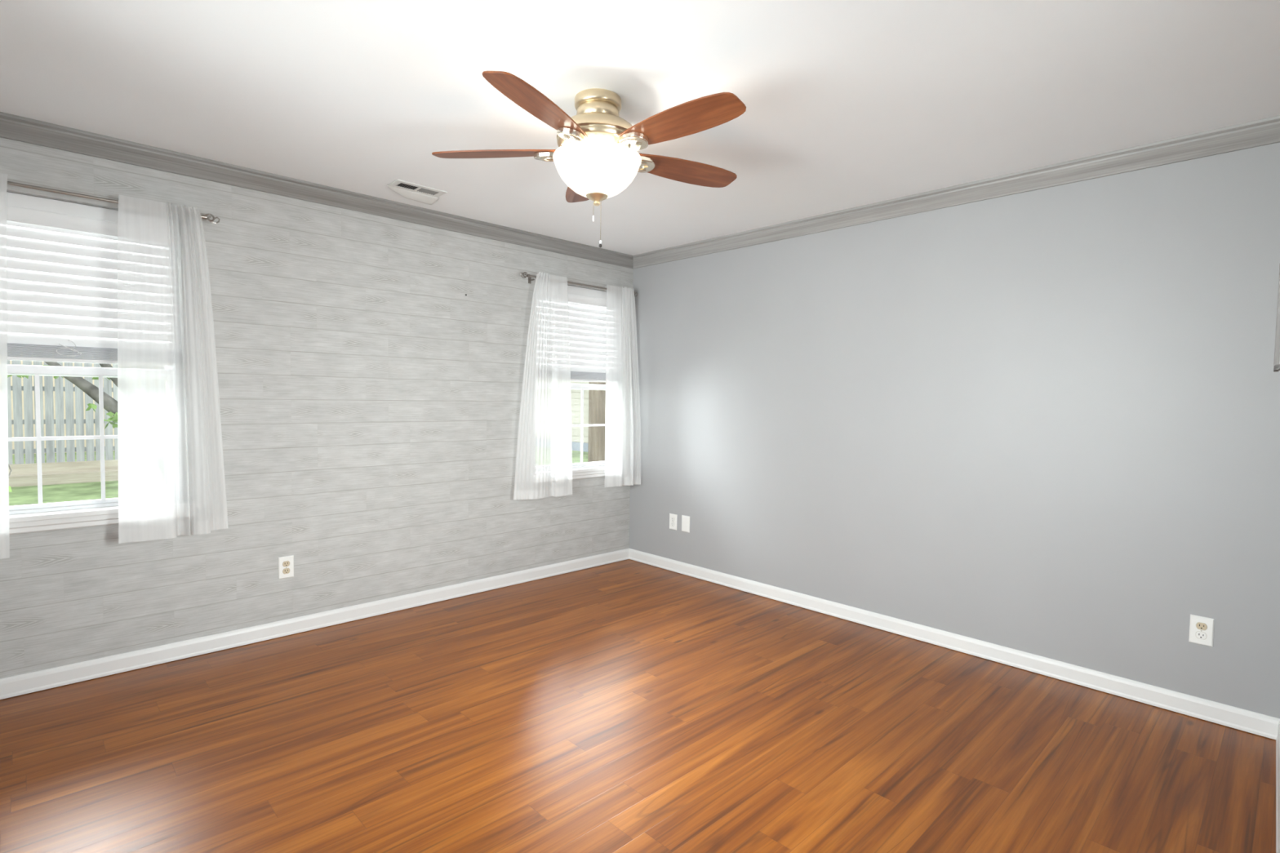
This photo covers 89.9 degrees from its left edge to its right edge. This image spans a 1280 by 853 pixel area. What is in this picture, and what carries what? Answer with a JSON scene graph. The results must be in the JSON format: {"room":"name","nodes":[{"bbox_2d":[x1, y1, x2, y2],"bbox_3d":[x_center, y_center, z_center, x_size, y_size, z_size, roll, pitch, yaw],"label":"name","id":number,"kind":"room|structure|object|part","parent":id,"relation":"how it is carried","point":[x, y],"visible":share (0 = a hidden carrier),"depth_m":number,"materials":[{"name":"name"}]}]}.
{"room":"empty bedroom","nodes":[
{"label":"empty bedroom","id":0,"kind":"room"},
{"bbox_2d":[0,137,633,679],"bbox_3d":[-1.559,-0.057,3.886,4.300,2.520,0.160,-2,4,-44],"label":"wall","id":1,"kind":"structure","parent":0,"point":[370,404],"depth_m":3.58,"materials":[{"name":"wood"}]},
{"bbox_2d":[6,191,118,364],"bbox_3d":[-2.542,-0.640,2.857,0.808,0.705,0.068,-2,4,-44],"label":"window blind","id":2,"kind":"object","parent":1,"relation":"attached to","point":[62,256],"visible":0.53,"depth_m":2.84,"materials":[{"name":"white plastic"}]},
{"bbox_3d":[-2.551,-0.296,2.877,0.800,0.014,0.050,-2,4,-44],"label":"rail","id":3,"kind":"part","parent":2,"relation":"part of","materials":[{"name":"white plastic"}]},
{"bbox_3d":[-2.533,-0.348,2.845,0.086,0.073,0.015,-2,4,-44],"label":"lift cord","id":4,"kind":"part","parent":2,"relation":"part of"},
{"bbox_2d":[7,364,118,534],"bbox_3d":[-2.558,-0.272,2.884,0.920,1.448,0.185,-2,4,-44],"label":"window","id":5,"kind":"structure","parent":1,"relation":"in","point":[40,517],"depth_m":2.86,"materials":[{"name":"white plastic"}]},
{"bbox_3d":[-2.602,-0.604,2.921,0.776,0.750,0.028,-2,4,-44],"label":"sash","id":6,"kind":"part","parent":5,"relation":"part of","materials":[{"name":"white plastic"}]},
{"bbox_3d":[-2.540,0.390,2.885,0.920,0.022,0.105,-2,4,-44],"label":"sill","id":7,"kind":"part","parent":5,"relation":"part of","materials":[{"name":"white paint"}]},
{"bbox_3d":[-2.594,-0.309,2.920,0.820,1.378,0.080,-2,4,-44],"label":"frame","id":8,"kind":"part","parent":5,"relation":"part of","materials":[{"name":"white plastic"}]},
{"bbox_2d":[7,181,219,223],"bbox_3d":[-2.469,-0.993,2.775,1.096,0.057,0.094,-2,4,-44],"label":"curtain rod","id":9,"kind":"object","parent":1,"relation":"attached to","point":[9,183],"visible":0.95,"depth_m":2.76,"materials":[{"name":"grey metal"}]},
{"bbox_2d":[0,173,9,559],"bbox_3d":[-2.714,-0.242,2.516,0.363,1.571,0.083,-1,3,-38],"label":"sheer curtain","id":10,"kind":"object","parent":9,"relation":"hanging from","point":[4,475],"visible":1,"depth_m":2.61,"materials":[{"name":"white fabric"}]},
{"bbox_2d":[117,194,228,543],"bbox_3d":[-2.193,-0.259,3.024,0.079,1.565,0.446,3,3,40],"label":"sheer curtain","id":11,"kind":"object","parent":9,"relation":"hanging from","point":[171,480],"visible":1,"depth_m":2.98,"materials":[{"name":"white fabric"}]},
{"bbox_2d":[277,555,293,579],"bbox_3d":[-1.916,0.763,3.473,0.077,0.119,0.008,-2,4,-44],"label":"wall outlet","id":12,"kind":"object","parent":1,"relation":"attached to","point":[286,564],"visible":1,"depth_m":3.47,"materials":[{"name":"white plastic"}]},
{"bbox_2d":[282,568,289,573],"bbox_3d":[-1.914,0.782,3.472,0.034,0.028,0.002,-2,4,-44],"label":"receptacle","id":13,"kind":"object","parent":12,"relation":"attached to","point":[285,571],"depth_m":3.47,"materials":[{"name":"plastic"}]},
{"bbox_2d":[282,560,289,567],"bbox_3d":[-1.914,0.743,3.470,0.037,0.030,0.003,-2,4,-44],"label":"receptacle","id":14,"kind":"object","parent":12,"relation":"attached to","point":[285,563],"depth_m":3.47,"materials":[{"name":"plastic"}]},
{"bbox_2d":[0,548,629,699],"bbox_3d":[-1.515,1.080,3.874,3.980,0.084,0.016,-2,4,-44],"label":"baseboard","id":15,"kind":"structure","parent":1,"relation":"attached to","point":[29,682],"depth_m":3.41,"materials":[{"name":"white paint"}]},
{"bbox_2d":[0,111,633,268],"bbox_3d":[-1.460,-1.269,3.749,3.980,0.083,0.072,-2,4,-44],"label":"crown molding","id":16,"kind":"structure","parent":1,"relation":"attached to","point":[15,127],"depth_m":3.29,"materials":[{"name":"grey wood"}]},
{"bbox_2d":[520,271,637,296],"bbox_3d":[-0.439,-1.034,4.736,1.093,0.057,0.094,-2,4,-44],"label":"curtain rod","id":17,"kind":"object","parent":1,"relation":"attached to","point":[529,276],"visible":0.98,"depth_m":4.63,"materials":[{"name":"grey metal"}]},
{"bbox_2d":[513,271,572,499],"bbox_3d":[-0.665,-0.284,4.494,0.462,1.570,0.066,-1,3,-42],"label":"sheer curtain","id":18,"kind":"object","parent":17,"relation":"hanging from","point":[544,458],"visible":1,"depth_m":4.49,"materials":[{"name":"white fabric"}]},
{"bbox_3d":[-0.415,-1.040,4.712,0.983,0.014,0.014,-2,4,-44],"label":"rod","id":19,"kind":"part","parent":17,"relation":"part of","materials":[{"name":"grey metal"}]},
{"bbox_2d":[604,284,640,487],"bbox_3d":[-0.137,-0.310,4.982,0.342,1.546,0.095,-2,4,-44],"label":"sheer curtain","id":20,"kind":"object","parent":17,"relation":"hanging from","point":[623,419],"visible":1,"depth_m":4.98,"materials":[{"name":"white fabric"}]},
{"bbox_2d":[567,285,606,382],"bbox_3d":[-0.457,-0.698,4.871,0.848,0.705,0.066,-2,4,-44],"label":"window blind","id":21,"kind":"object","parent":1,"relation":"attached to","point":[587,307],"visible":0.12,"depth_m":4.92,"materials":[{"name":"white plastic"}]},
{"bbox_3d":[-0.466,-0.353,4.891,0.840,0.014,0.050,-2,4,-44],"label":"rail","id":22,"kind":"part","parent":21,"relation":"part of","materials":[{"name":"white plastic"}]},
{"bbox_2d":[570,383,605,479],"bbox_3d":[-0.479,-0.330,4.891,0.940,1.448,0.185,-2,4,-44],"label":"window","id":23,"kind":"structure","parent":1,"relation":"in","point":[580,470],"depth_m":4.98,"materials":[{"name":"white plastic"}]},
{"bbox_3d":[-0.516,-0.662,4.935,0.816,0.750,0.028,-2,4,-44],"label":"sash","id":24,"kind":"part","parent":23,"relation":"part of","materials":[{"name":"white plastic"}]},
{"bbox_3d":[-0.461,0.332,4.891,0.940,0.022,0.105,-2,4,-44],"label":"sill","id":25,"kind":"part","parent":23,"relation":"part of","materials":[{"name":"white paint"}]},
{"bbox_3d":[-0.508,-0.367,4.934,0.860,1.378,0.080,-2,4,-44],"label":"frame","id":26,"kind":"part","parent":23,"relation":"part of","materials":[{"name":"white plastic"}]},
{"bbox_2d":[0,559,1275,852],"bbox_3d":[-0.175,1.247,2.491,3.980,0.080,3.878,-2,4,-44],"label":"floor","id":27,"kind":"structure","parent":0,"point":[628,705],"depth_m":2.43,"materials":[{"name":"laminate"}]},
{"bbox_2d":[0,0,1279,255],"bbox_3d":[-0.137,-1.280,2.379,4.300,0.100,4.198,-2,4,-44],"label":"ceiling","id":28,"kind":"structure","parent":0,"point":[849,104],"depth_m":2.29,"materials":[{"name":"paint"}]},
{"bbox_2d":[386,179,447,204],"bbox_3d":[-1.235,-1.284,3.521,0.292,0.028,0.214,-2,4,-44],"label":"ceiling vent","id":29,"kind":"object","parent":28,"relation":"in","point":[421,193],"visible":1,"depth_m":3.52,"materials":[{"name":"metal"}]},
{"bbox_2d":[431,71,746,248],"bbox_3d":[-0.127,-0.955,2.407,1.228,0.553,1.196,-2,4,-44],"label":"ceiling fan","id":30,"kind":"object","parent":28,"relation":"hanging from","point":[597,157],"visible":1,"depth_m":2.30,"materials":[{"name":"brown wood"}]},
{"bbox_3d":[-0.553,-1.048,2.465,0.488,0.006,0.149,1,14,6],"label":"blade","id":31,"kind":"part","parent":30,"relation":"part of","materials":[{"name":"brown wood"}]},
{"bbox_3d":[-0.321,-1.027,2.064,0.149,0.006,0.488,14,8,23],"label":"blade","id":32,"kind":"part","parent":30,"relation":"part of","materials":[{"name":"brown wood"}]},
{"bbox_3d":[-0.303,-1.023,2.444,0.150,0.029,0.067,1,14,6],"label":"bracket arm","id":33,"kind":"part","parent":30,"relation":"part of","materials":[{"name":"metal"}]},
{"bbox_3d":[-0.223,-1.016,2.296,0.067,0.029,0.150,14,8,23],"label":"bracket arm","id":34,"kind":"part","parent":30,"relation":"part of","materials":[{"name":"metal"}]},
{"bbox_3d":[-0.243,-1.059,2.809,0.149,0.006,0.488,-11,5,-11],"label":"blade","id":35,"kind":"part","parent":30,"relation":"part of","materials":[{"name":"brown wood"}]},
{"bbox_3d":[-0.162,-0.943,2.428,0.334,0.146,0.334,-2,4,-44],"label":"lamp shade","id":36,"kind":"part","parent":30,"relation":"part of","materials":[{"name":"white glass"}]},
{"bbox_3d":[-0.057,-1.014,2.326,0.150,0.029,0.067,3,-8,42],"label":"bracket arm","id":37,"kind":"part","parent":30,"relation":"part of","materials":[{"name":"metal"}]},
{"bbox_3d":[-0.035,-1.021,2.493,0.150,0.029,0.067,-1,-9,-30],"label":"bracket arm","id":38,"kind":"part","parent":30,"relation":"part of","materials":[{"name":"metal"}]},
{"bbox_3d":[0.132,-1.024,2.161,0.488,0.006,0.149,3,-8,42],"label":"blade","id":39,"kind":"part","parent":30,"relation":"part of","materials":[{"name":"brown wood"}]},
{"bbox_3d":[0.180,-1.044,2.621,0.488,0.006,0.149,-1,-9,-30],"label":"blade","id":40,"kind":"part","parent":30,"relation":"part of","materials":[{"name":"brown wood"}]},
{"bbox_2d":[629,142,1279,718],"bbox_3d":[1.301,-0.015,3.906,0.160,2.520,3.790,-2,4,-44],"label":"wall","id":41,"kind":"structure","parent":0,"point":[1045,422],"depth_m":3.21,"materials":[{"name":"grey paint"}]},
{"bbox_2d":[669,513,677,530],"bbox_3d":[0.252,0.727,4.893,0.008,0.119,0.077,-2,4,-44],"label":"wall outlet","id":42,"kind":"object","parent":41,"relation":"attached to","point":[673,517],"visible":1,"depth_m":4.89,"materials":[{"name":"white plastic"}]},
{"bbox_2d":[681,515,689,533],"bbox_3d":[0.341,0.729,4.801,0.007,0.121,0.079,-2,4,-44],"label":"blank plate","id":43,"kind":"object","parent":41,"relation":"attached to","point":[685,519],"visible":1,"depth_m":4.80,"materials":[{"name":"white plastic"}]},
{"bbox_2d":[628,548,1279,739],"bbox_3d":[1.221,1.121,3.895,0.016,0.084,3.790,-2,4,-44],"label":"baseboard","id":44,"kind":"structure","parent":41,"relation":"attached to","point":[1260,724],"depth_m":3.23,"materials":[{"name":"white paint"}]},
{"bbox_2d":[632,115,1279,268],"bbox_3d":[1.236,-1.230,3.771,0.072,0.083,3.790,-2,4,-44],"label":"crown molding","id":45,"kind":"structure","parent":41,"relation":"attached to","point":[1264,131],"depth_m":3.15,"materials":[{"name":"grey wood"}]},
{"bbox_2d":[1188,614,1214,647],"bbox_3d":[2.368,0.861,2.705,0.008,0.119,0.077,-2,4,-44],"label":"wall outlet","id":46,"kind":"object","parent":41,"relation":"attached to","point":[1201,628],"visible":1,"depth_m":2.70,"materials":[{"name":"white plastic"}]},
{"bbox_2d":[1195,631,1207,639],"bbox_3d":[2.366,0.881,2.704,0.001,0.030,0.037,-2,4,-44],"label":"receptacle","id":47,"kind":"object","parent":46,"relation":"attached to","point":[1199,635],"depth_m":2.70,"materials":[{"name":"plastic"}]},
{"bbox_2d":[1195,622,1207,630],"bbox_3d":[2.367,0.842,2.703,0.001,0.030,0.037,-2,4,-44],"label":"receptacle","id":48,"kind":"object","parent":46,"relation":"attached to","point":[1199,625],"depth_m":2.70,"materials":[{"name":"plastic"}]},
{"bbox_3d":[1.215,0.112,1.018,3.980,2.520,0.247,-2,4,-44],"label":"wall","id":49,"kind":"structure","parent":0,"visible":0},
{"bbox_2d":[1273,266,1279,371],"bbox_3d":[1.502,-0.254,1.457,0.079,0.253,0.110,3,4,45],"label":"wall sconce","id":50,"kind":"object","parent":49,"relation":"attached to","point":[1277,352],"visible":1,"depth_m":1.45,"materials":[{"name":"metal"}]},
{"bbox_2d":[1273,364,1279,371],"bbox_3d":[1.501,-0.146,1.462,0.079,0.036,0.110,3,4,45],"label":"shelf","id":51,"kind":"object","parent":50,"relation":"attached to","point":[1276,366],"depth_m":1.45,"materials":[{"name":"grey"}]},
{"bbox_2d":[1275,721,1279,852],"bbox_3d":[1.136,1.242,1.132,0.016,0.084,3.981,3,4,45],"label":"baseboard","id":52,"kind":"structure","parent":49,"relation":"attached to","point":[1277,738],"depth_m":2.14,"materials":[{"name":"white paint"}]},
{"label":"outside","id":53,"kind":"structure","parent":0,"visible":0},
{"bbox_2d":[8,450,587,506],"bbox_3d":[-8.652,0.715,24.921,65.000,0.100,39.839,-2,4,-44],"label":"ground","id":54,"kind":"structure","parent":53,"point":[20,495],"depth_m":11.94,"materials":[{"name":"green plant"}]},
{"bbox_2d":[8,462,12,492],"bbox_3d":[-4.293,0.782,4.231,0.234,1.731,0.183,-2,4,-44],"label":"sapling","id":55,"kind":"object","parent":54,"relation":"on","point":[10,487],"visible":0.26,"depth_m":4.29,"materials":[{"name":"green plant"}]},
{"bbox_3d":[-4.266,0.836,4.259,0.160,1.621,0.032,-2,4,-44],"label":"stem","id":56,"kind":"part","parent":55,"relation":"part of","materials":[{"name":"green plant"}]},
{"bbox_2d":[9,351,114,454],"bbox_3d":[-17.380,-2.588,23.066,18.800,6.400,6.900,-2,4,-44],"label":"house","id":57,"kind":"structure","parent":54,"relation":"on","point":[22,384],"depth_m":19.05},
{"bbox_2d":[7,347,117,428],"bbox_3d":[-6.068,-0.572,8.028,3.542,4.103,2.149,-2,4,-44],"label":"tree","id":58,"kind":"object","parent":54,"relation":"on","point":[110,405],"visible":0.07,"depth_m":7.58,"materials":[{"name":"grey plant"}]},
{"bbox_2d":[7,345,118,475],"bbox_3d":[-11.061,-0.470,13.700,8.204,3.189,0.190,-2,4,-44],"label":"picket fence","id":59,"kind":"object","parent":54,"relation":"on","point":[60,466],"visible":0.14,"depth_m":12.97,"materials":[{"name":"grey wood"}]},
{"bbox_3d":[-11.045,-0.780,13.677,8.200,0.090,0.039,-2,4,-44],"label":"rail","id":60,"kind":"part","parent":59,"relation":"part of","materials":[{"name":"grey wood"}]},
{"bbox_3d":[-11.055,-0.120,13.706,8.200,0.090,0.039,-2,4,-44],"label":"rail","id":61,"kind":"part","parent":59,"relation":"part of","materials":[{"name":"grey wood"}]},
{"bbox_3d":[-11.064,0.459,13.732,8.200,0.090,0.039,-2,4,-44],"label":"rail","id":62,"kind":"part","parent":59,"relation":"part of","materials":[{"name":"grey wood"}]},
{"bbox_2d":[8,470,118,487],"bbox_3d":[-10.947,1.031,13.627,9.000,0.200,0.180,-2,4,-44],"label":"path","id":63,"kind":"structure","parent":54,"relation":"on","point":[82,477],"depth_m":12.89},
{"bbox_2d":[570,373,589,452],"bbox_3d":[-2.014,-2.116,26.676,7.100,5.600,13.300,-2,4,-44],"label":"house","id":64,"kind":"structure","parent":54,"relation":"on","point":[575,394],"depth_m":22.61,"materials":[{"name":"beige"}]},
{"bbox_2d":[587,375,605,462],"bbox_3d":[-0.326,-0.012,9.148,0.900,3.000,0.200,-2,4,-44],"label":"porch post","id":65,"kind":"object","parent":54,"relation":"on","point":[597,398],"visible":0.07,"depth_m":8.82,"materials":[{"name":"brown wood"}]}
]}

